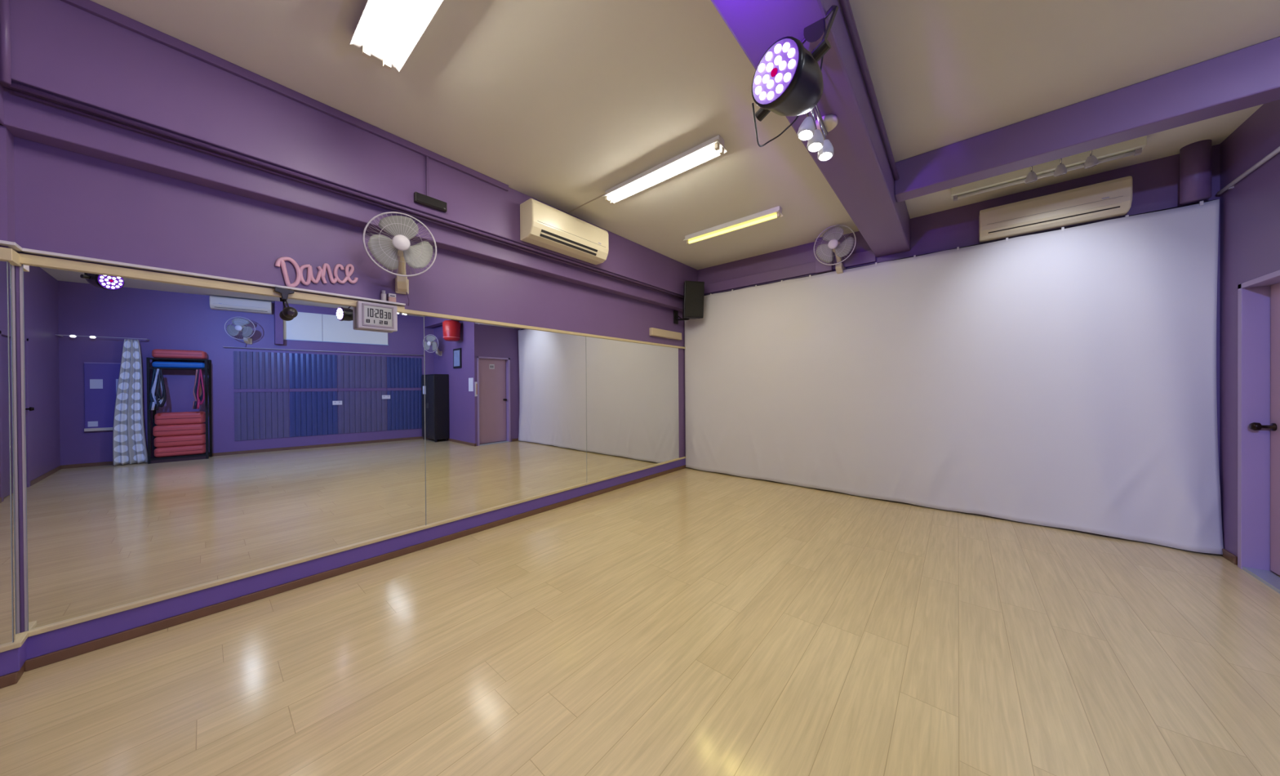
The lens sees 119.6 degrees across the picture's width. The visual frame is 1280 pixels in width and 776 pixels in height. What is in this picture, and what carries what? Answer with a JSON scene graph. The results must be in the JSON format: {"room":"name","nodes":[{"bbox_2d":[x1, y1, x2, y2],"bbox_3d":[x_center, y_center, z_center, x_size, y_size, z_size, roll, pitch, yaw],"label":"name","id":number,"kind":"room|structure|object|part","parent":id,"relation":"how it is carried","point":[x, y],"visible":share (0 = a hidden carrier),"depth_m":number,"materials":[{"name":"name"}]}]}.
{"room":"dance studio","nodes":[
{"label":"dance studio","id":0,"kind":"room"},
{"bbox_2d":[13,136,685,631],"bbox_3d":[-1.466,-0.257,3.519,0.200,3.100,6.950,0,0,41],"label":"wall","id":1,"kind":"structure","parent":0,"point":[69,202],"depth_m":2.27,"materials":[{"name":"purple paint"}]},
{"bbox_2d":[0,259,13,645],"bbox_3d":[-3.110,0.288,1.277,0.003,1.692,0.982,0,0,41],"label":"wall mirror","id":2,"kind":"object","parent":1,"relation":"attached to","point":[6,531],"visible":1,"depth_m":1.64,"materials":[{"name":"clear glass"}]},
{"bbox_2d":[0,124,15,621],"bbox_3d":[-3.158,-0.235,1.308,0.100,3.100,0.990,0,0,41],"label":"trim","id":3,"kind":"structure","parent":1,"relation":"attached to","point":[6,139],"depth_m":1.65,"materials":[{"name":"purple paint"}]},
{"bbox_2d":[8,261,22,641],"bbox_3d":[-2.828,0.285,1.685,0.094,1.692,0.003,0,0,41],"label":"trim","id":4,"kind":"structure","parent":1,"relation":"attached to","point":[12,273],"depth_m":1.68,"materials":[{"name":"beige wood"}]},
{"bbox_2d":[22,263,426,630],"bbox_3d":[-2.302,0.271,2.377,0.003,1.705,1.704,0,0,41],"label":"wall mirror","id":5,"kind":"object","parent":1,"relation":"attached to","point":[179,437],"visible":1,"depth_m":2.11,"materials":[{"name":"clear glass"}]},
{"bbox_2d":[274,286,297,318],"bbox_3d":[-2.229,-0.538,2.349,0.078,0.192,0.103,0,0,41],"label":"camera","id":6,"kind":"object","parent":1,"relation":"hanging from","point":[289,312],"visible":1,"depth_m":2.35,"materials":[{"name":"black plastic"}]},
{"bbox_2d":[8,263,586,639],"bbox_3d":[-1.419,0.261,3.339,0.104,1.705,6.330,0,0,41],"label":"trim","id":7,"kind":"structure","parent":1,"relation":"attached to","point":[21,266],"depth_m":1.73,"materials":[{"name":"grey"}]},
{"bbox_2d":[275,256,358,287],"bbox_3d":[-2.173,-0.766,2.521,0.022,0.231,0.431,0,0,41],"label":"sign","id":8,"kind":"object","parent":1,"relation":"attached to","point":[322,272],"depth_m":2.48,"materials":[{"name":"pink plastic"}]},
{"bbox_2d":[0,83,683,311],"bbox_3d":[-1.313,-1.256,3.377,0.220,0.164,6.550,0,0,41],"label":"beam","id":9,"kind":"structure","parent":1,"relation":"attached to","point":[24,117],"depth_m":2.17,"materials":[{"name":"purple paint"}]},
{"bbox_2d":[0,0,683,299],"bbox_3d":[-0.922,-1.562,3.699,0.115,0.500,5.548,0,0,41],"label":"trim","id":10,"kind":"structure","parent":1,"relation":"attached to","point":[5,17],"depth_m":2.00,"materials":[{"name":"purple paint"}]},
{"bbox_2d":[0,240,685,348],"bbox_3d":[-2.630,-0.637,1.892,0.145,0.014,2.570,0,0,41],"label":"trim","id":11,"kind":"structure","parent":1,"relation":"attached to","point":[13,245],"depth_m":2.03,"materials":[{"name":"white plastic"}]},
{"bbox_2d":[381,289,386,300],"bbox_3d":[-1.924,-0.692,2.794,0.034,0.078,0.034,0,0,41],"label":"bottle","id":12,"kind":"object","parent":11,"relation":"on","point":[383,294],"visible":0.98,"depth_m":2.78,"materials":[{"name":"white plastic"}]},
{"bbox_2d":[387,293,395,302],"bbox_3d":[-1.890,-0.684,2.834,0.036,0.062,0.048,0,0,41],"label":"carton","id":13,"kind":"object","parent":11,"relation":"on","point":[391,297],"visible":0.93,"depth_m":2.82,"materials":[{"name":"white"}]},
{"bbox_3d":[-1.890,-0.702,2.834,0.036,0.026,0.048,0,0,41],"label":"lid","id":14,"kind":"part","parent":13,"relation":"part of","materials":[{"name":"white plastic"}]},
{"bbox_2d":[0,457,685,675],"bbox_3d":[-1.337,1.188,3.423,0.116,0.108,6.550,0,0,41],"label":"trim","id":15,"kind":"structure","parent":1,"relation":"attached to","point":[11,660],"depth_m":2.28,"materials":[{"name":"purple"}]},
{"bbox_2d":[0,456,685,652],"bbox_3d":[-1.352,1.124,3.396,0.128,0.022,6.490,0,0,41],"label":"trim","id":16,"kind":"structure","parent":1,"relation":"attached to","point":[22,637],"depth_m":2.26,"materials":[{"name":"beige wood"}]},
{"bbox_2d":[0,464,687,688],"bbox_3d":[-1.333,1.267,3.421,0.125,0.050,6.550,0,0,41],"label":"baseboard","id":17,"kind":"structure","parent":1,"relation":"attached to","point":[11,678],"depth_m":2.27,"materials":[{"name":"wood"}]},
{"bbox_2d":[0,0,697,297],"bbox_3d":[-1.312,-1.573,3.373,0.230,0.470,6.550,0,0,41],"label":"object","id":18,"kind":"structure","parent":1,"relation":"attached to","point":[59,48],"depth_m":2.11,"materials":[{"name":"purple paint"}]},
{"bbox_2d":[356,300,397,331],"bbox_3d":[-1.929,-0.523,2.736,0.051,0.192,0.244,0,0,41],"label":"digital clock","id":19,"kind":"object","parent":1,"relation":"attached to","point":[370,315],"visible":1,"depth_m":2.71,"materials":[{"name":"grey plastic"}]},
{"bbox_2d":[362,211,436,306],"bbox_3d":[-1.750,-0.933,2.734,0.439,0.585,0.410,-1,0,-32],"label":"wall fan","id":20,"kind":"object","parent":1,"relation":"attached to","point":[393,254],"visible":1,"depth_m":2.61,"materials":[{"name":"beige plastic"}]},
{"bbox_3d":[-1.768,-0.934,2.564,0.178,0.216,0.056,-1,0,-38],"label":"fan blade","id":21,"kind":"part","parent":20,"relation":"part of","materials":[{"name":"grey plastic"}]},
{"bbox_3d":[-1.687,-1.113,2.606,0.240,0.175,0.029,0,0,-17],"label":"fan blade","id":22,"kind":"part","parent":20,"relation":"part of","materials":[{"name":"grey plastic"}]},
{"bbox_3d":[-1.850,-0.792,2.895,0.090,0.120,0.030,-1,0,-32],"label":"wall plate","id":23,"kind":"part","parent":20,"relation":"part of","materials":[{"name":"beige plastic"}]},
{"bbox_3d":[-1.590,-0.958,2.669,0.190,0.220,0.039,-1,0,-36],"label":"fan blade","id":24,"kind":"part","parent":20,"relation":"part of","materials":[{"name":"grey plastic"}]},
{"bbox_2d":[413,191,446,212],"bbox_3d":[-1.592,-1.413,2.835,0.042,0.070,0.224,0,0,41],"label":"lamp","id":25,"kind":"object","parent":1,"relation":"attached to","point":[420,198],"visible":1,"depth_m":2.81,"materials":[{"name":"black plastic"}]},
{"bbox_2d":[423,315,586,524],"bbox_3d":[-1.187,0.258,3.683,0.003,1.705,1.726,0,0,41],"label":"wall mirror","id":26,"kind":"object","parent":1,"relation":"attached to","point":[505,406],"visible":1,"depth_m":3.51,"materials":[{"name":"clear glass"}]},
{"bbox_2d":[520,198,608,264],"bbox_3d":[-0.721,-1.531,3.724,0.212,0.335,0.950,0,0,41],"label":"air conditioner","id":27,"kind":"object","parent":1,"relation":"attached to","point":[544,225],"visible":1,"depth_m":3.58,"materials":[{"name":"beige plastic"}]},
{"bbox_2d":[539,233,596,255],"bbox_3d":[-0.686,-1.399,3.655,0.016,0.022,0.690,0,0,41],"label":"air vent","id":28,"kind":"object","parent":27,"relation":"attached to","point":[550,237],"depth_m":3.63,"materials":[{"name":"black plastic"}]},
{"bbox_2d":[541,229,597,252],"bbox_3d":[-0.672,-1.433,3.643,0.016,0.022,0.690,0,0,41],"label":"air vent","id":29,"kind":"object","parent":27,"relation":"attached to","point":[550,233],"depth_m":3.62,"materials":[{"name":"black plastic"}]},
{"bbox_2d":[586,336,679,482],"bbox_3d":[-0.013,0.243,5.057,0.003,1.705,1.885,0,0,41],"label":"wall mirror","id":30,"kind":"object","parent":1,"relation":"attached to","point":[632,388],"visible":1,"depth_m":4.89,"materials":[{"name":"clear glass"}]},
{"bbox_2d":[648,327,681,339],"bbox_3d":[0.391,-0.794,5.497,0.056,0.110,0.740,0,0,41],"label":"cable box","id":31,"kind":"object","parent":1,"relation":"attached to","point":[653,331],"visible":1,"depth_m":5.42,"materials":[{"name":"beige"}]},
{"bbox_2d":[673,280,704,324],"bbox_3d":[0.721,-1.271,5.545,0.301,0.579,0.473,0,0,-22],"label":"loudspeaker","id":32,"kind":"object","parent":1,"relation":"attached to","point":[694,291],"visible":0.98,"depth_m":5.37,"materials":[{"name":"black plastic"}]},
{"bbox_3d":[0.550,-1.081,5.700,0.014,0.200,0.100,0,0,41],"label":"wall plate","id":33,"kind":"part","parent":32,"relation":"part of","materials":[{"name":"black plastic"}]},
{"bbox_3d":[0.641,-1.071,5.623,0.244,0.114,0.040,0,0,41],"label":"bracket arm","id":34,"kind":"part","parent":32,"relation":"part of","materials":[{"name":"black plastic"}]},
{"bbox_2d":[684,281,703,316],"bbox_3d":[0.786,-1.277,5.374,0.270,0.488,0.061,0,0,-11],"label":"grille","id":35,"kind":"object","parent":32,"relation":"attached to","point":[694,291],"depth_m":5.37,"materials":[{"name":"black"}]},
{"bbox_2d":[0,466,1279,775],"bbox_3d":[1.681,1.345,0.847,8.450,0.120,6.950,0,0,41],"label":"floor","id":36,"kind":"structure","parent":0,"point":[686,621],"depth_m":1.75,"materials":[{"name":"laminate"}]},
{"bbox_2d":[90,0,1279,269],"bbox_3d":[1.659,-1.875,0.832,8.450,0.120,6.950,0,0,41],"label":"ceiling","id":37,"kind":"structure","parent":0,"point":[561,104],"depth_m":2.19,"materials":[{"name":"paint"}]},
{"bbox_2d":[60,0,508,195],"bbox_3d":[-2.261,-1.617,2.066,0.025,0.355,3.330,0,0,41],"label":"trim","id":38,"kind":"structure","parent":37,"relation":"attached to","point":[88,6],"depth_m":2.15,"materials":[{"name":"purple paint"}]},
{"bbox_2d":[349,0,443,71],"bbox_3d":[-0.937,-1.755,1.571,1.200,0.092,0.222,0,0,41],"label":"tube light","id":39,"kind":"object","parent":37,"relation":"attached to","point":[388,30],"visible":1,"depth_m":1.79,"materials":[{"name":"white plastic"}]},
{"bbox_2d":[568,193,604,212],"bbox_3d":[-0.514,-1.811,3.645,0.590,0.007,0.008,0,0,41],"label":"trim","id":40,"kind":"structure","parent":37,"relation":"attached to","point":[604,193],"depth_m":3.65,"materials":[{"name":"beige"}]},
{"bbox_2d":[601,134,727,204],"bbox_3d":[0.149,-1.770,3.082,1.170,0.092,0.162,0,0,41],"label":"tube light","id":41,"kind":"object","parent":37,"relation":"attached to","point":[708,149],"visible":1,"depth_m":2.99,"materials":[{"name":"white plastic"}]},
{"bbox_2d":[684,205,782,244],"bbox_3d":[0.993,-1.781,4.131,1.130,0.092,0.144,0,0,41],"label":"tube light","id":42,"kind":"object","parent":37,"relation":"attached to","point":[775,212],"visible":1,"depth_m":4.06,"materials":[{"name":"white plastic"}]},
{"bbox_2d":[951,135,1146,200],"bbox_3d":[3.291,-1.782,3.088,1.090,0.110,0.100,0,0,41],"label":"light","id":43,"kind":"object","parent":37,"relation":"attached to","point":[1134,147],"visible":0.77,"depth_m":3.02,"materials":[{"name":"white metal"}]},
{"bbox_2d":[1025,150,1098,183],"bbox_3d":[3.203,-1.731,2.832,0.378,0.208,0.139,0,0,41],"label":"spotlight","id":44,"kind":"object","parent":37,"relation":"attached to","point":[1091,161],"visible":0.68,"depth_m":2.83,"materials":[{"name":"beige plastic"}]},
{"bbox_2d":[697,143,1220,515],"bbox_3d":[3.653,-0.292,3.584,7.500,3.100,0.200,0,0,41],"label":"wall","id":45,"kind":"structure","parent":0,"point":[1156,183],"depth_m":3.71,"materials":[{"name":"purple paint"}]},
{"bbox_2d":[703,249,875,294],"bbox_3d":[1.789,-1.506,5.009,2.360,0.140,0.035,0,0,41],"label":"trim","id":46,"kind":"structure","parent":45,"relation":"attached to","point":[867,256],"depth_m":4.91,"materials":[{"name":"purple paint"}]},
{"bbox_2d":[711,0,910,257],"bbox_3d":[0.691,-1.638,1.661,0.320,0.350,6.550,0,0,41],"label":"beam","id":47,"kind":"structure","parent":45,"relation":"attached to","point":[859,171],"depth_m":2.03,"materials":[{"name":"purple paint"}]},
{"bbox_2d":[751,4,838,146],"bbox_3d":[0.567,-1.193,1.366,0.305,0.595,0.589,0,0,20],"label":"stage light","id":48,"kind":"object","parent":47,"relation":"hanging from","point":[788,78],"visible":1,"depth_m":1.17,"materials":[{"name":"black metal"}]},
{"bbox_3d":[0.428,-0.960,1.295,0.034,0.044,0.050,-1,0,-34],"label":"yoke knob","id":49,"kind":"part","parent":48,"relation":"part of","materials":[{"name":"black plastic"}]},
{"bbox_3d":[0.420,-0.983,1.161,0.014,0.165,0.165,-1,0,-35],"label":"plate","id":50,"kind":"part","parent":48,"relation":"part of","materials":[{"name":"purple plastic"}]},
{"bbox_3d":[0.708,-1.458,1.511,0.081,0.068,0.076,0,0,41],"label":"mounting plate","id":51,"kind":"part","parent":48,"relation":"part of","materials":[{"name":"black plastic"}]},
{"bbox_3d":[0.545,-1.017,1.121,0.034,0.044,0.050,-1,0,-34],"label":"yoke knob","id":52,"kind":"part","parent":48,"relation":"part of","materials":[{"name":"black plastic"}]},
{"bbox_2d":[797,104,837,160],"bbox_3d":[0.888,-1.271,1.834,0.132,0.384,0.647,0,0,32],"label":"spotlight","id":53,"kind":"object","parent":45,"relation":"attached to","point":[811,130],"visible":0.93,"depth_m":1.70,"materials":[{"name":"beige plastic"}]},
{"bbox_3d":[0.713,-1.088,1.603,0.052,0.016,0.052,0,0,41],"label":"bulb","id":54,"kind":"part","parent":53,"relation":"part of","materials":[{"name":"white glass"}]},
{"bbox_3d":[0.777,-1.285,1.696,0.058,0.266,0.011,0,0,38],"label":"arm","id":55,"kind":"part","parent":53,"relation":"part of","materials":[{"name":"silver metal"}]},
{"bbox_3d":[0.788,-1.083,1.676,0.052,0.012,0.052,0,0,41],"label":"bulb","id":56,"kind":"part","parent":53,"relation":"part of","materials":[{"name":"white glass"}]},
{"bbox_3d":[0.847,-1.286,1.771,0.077,0.266,0.011,0,0,38],"label":"arm","id":57,"kind":"part","parent":53,"relation":"part of","materials":[{"name":"silver metal"}]},
{"bbox_3d":[0.870,-1.084,1.745,0.052,0.010,0.052,0,0,41],"label":"bulb","id":58,"kind":"part","parent":53,"relation":"part of","materials":[{"name":"white glass"}]},
{"bbox_2d":[815,236,833,274],"bbox_3d":[2.260,-1.627,4.563,0.185,0.420,0.100,0,0,41],"label":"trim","id":59,"kind":"structure","parent":45,"relation":"attached to","point":[820,268],"depth_m":4.54,"materials":[{"name":"purple paint"}]},
{"bbox_2d":[813,224,856,273],"bbox_3d":[2.295,-1.548,4.330,0.439,0.585,0.410,0,0,41],"label":"wall fan","id":60,"kind":"object","parent":45,"relation":"attached to","point":[824,251],"visible":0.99,"depth_m":4.22,"materials":[{"name":"grey plastic"}]},
{"bbox_3d":[2.128,-1.549,4.297,0.178,0.216,0.056,0,0,34],"label":"fan blade","id":61,"kind":"part","parent":60,"relation":"part of","materials":[{"name":"grey plastic"}]},
{"bbox_3d":[2.191,-1.727,4.230,0.029,0.175,0.240,-1,0,-34],"label":"fan blade","id":62,"kind":"part","parent":60,"relation":"part of","materials":[{"name":"grey plastic"}]},
{"bbox_3d":[2.280,-1.571,4.158,0.190,0.220,0.039,0,0,37],"label":"fan blade","id":63,"kind":"part","parent":60,"relation":"part of","materials":[{"name":"grey plastic"}]},
{"bbox_2d":[684,198,1223,554],"bbox_3d":[2.518,-0.082,4.318,4.792,2.668,0.072,0,0,41],"label":"curtain","id":64,"kind":"object","parent":45,"relation":"hanging from","point":[1063,377],"visible":0.98,"depth_m":3.56,"materials":[{"name":"white fabric"}]},
{"bbox_2d":[978,175,1133,242],"bbox_3d":[3.635,-1.565,3.321,0.900,0.270,0.202,0,0,41],"label":"air conditioner","id":65,"kind":"object","parent":45,"relation":"attached to","point":[1113,198],"visible":1,"depth_m":3.23,"materials":[{"name":"beige plastic"}]},
{"bbox_2d":[988,205,1119,233],"bbox_3d":[3.589,-1.467,3.267,0.780,0.011,0.010,0,0,41],"label":"air vent","id":66,"kind":"object","parent":65,"relation":"attached to","point":[1103,209],"depth_m":3.24,"materials":[{"name":"black"}]},
{"bbox_2d":[1179,139,1212,204],"bbox_3d":[4.221,-1.634,2.829,0.136,0.415,0.136,0,0,41],"label":"column","id":67,"kind":"structure","parent":45,"relation":"attached to","point":[1195,158],"depth_m":2.79,"materials":[{"name":"purple paint"}]},
{"bbox_2d":[1219,99,1279,556],"bbox_3d":[4.084,-0.289,2.342,0.151,3.100,1.130,0,0,41],"label":"wall","id":68,"kind":"structure","parent":0,"point":[1250,211],"depth_m":2.65,"materials":[{"name":"purple paint"}]},
{"bbox_2d":[894,36,1279,202],"bbox_3d":[3.711,-1.701,1.724,4.191,0.265,0.170,0,0,41],"label":"beam","id":69,"kind":"structure","parent":68,"relation":"attached to","point":[1249,77],"depth_m":2.31,"materials":[{"name":"purple paint"}]},
{"bbox_2d":[1216,146,1279,195],"bbox_3d":[3.997,-1.452,2.384,0.031,0.035,1.060,0,0,41],"label":"rail","id":70,"kind":"object","parent":68,"relation":"attached to","point":[1231,184],"visible":1,"depth_m":2.49,"materials":[{"name":"grey plastic"}]},
{"bbox_2d":[1237,269,1279,593],"bbox_3d":[4.011,0.270,2.265,0.165,1.985,0.790,0,0,41],"label":"door","id":71,"kind":"structure","parent":68,"relation":"in","point":[1258,298],"depth_m":2.54,"materials":[{"name":"purple wood"}]},
{"bbox_3d":[4.186,0.260,2.503,0.088,0.055,0.056,0,0,41],"label":"knob","id":72,"kind":"part","parent":71,"relation":"part of","materials":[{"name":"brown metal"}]},
{"bbox_3d":[-0.446,-0.238,-1.792,8.250,3.100,0.200,0,0,41],"label":"wall","id":73,"kind":"structure","parent":0,"visible":0},
{"bbox_2d":[839,0,899,180],"bbox_3d":[0.388,-1.673,1.032,0.032,0.032,5.200,0,0,41],"label":"trim","id":74,"kind":"structure","parent":73,"relation":"attached to","point":[845,4],"depth_m":2.00,"materials":[{"name":"purple paint"}]},
{"bbox_3d":[4.955,-0.291,1.598,2.140,3.100,1.130,0,0,41],"label":"wall","id":75,"kind":"structure","parent":0,"visible":0},
{"bbox_2d":[1220,548,1237,564],"bbox_3d":[4.868,1.229,1.679,2.223,0.060,1.142,0,0,41],"label":"baseboard","id":76,"kind":"structure","parent":75,"relation":"attached to","point":[1227,554],"depth_m":2.70,"materials":[{"name":"brown wood"}]}
]}

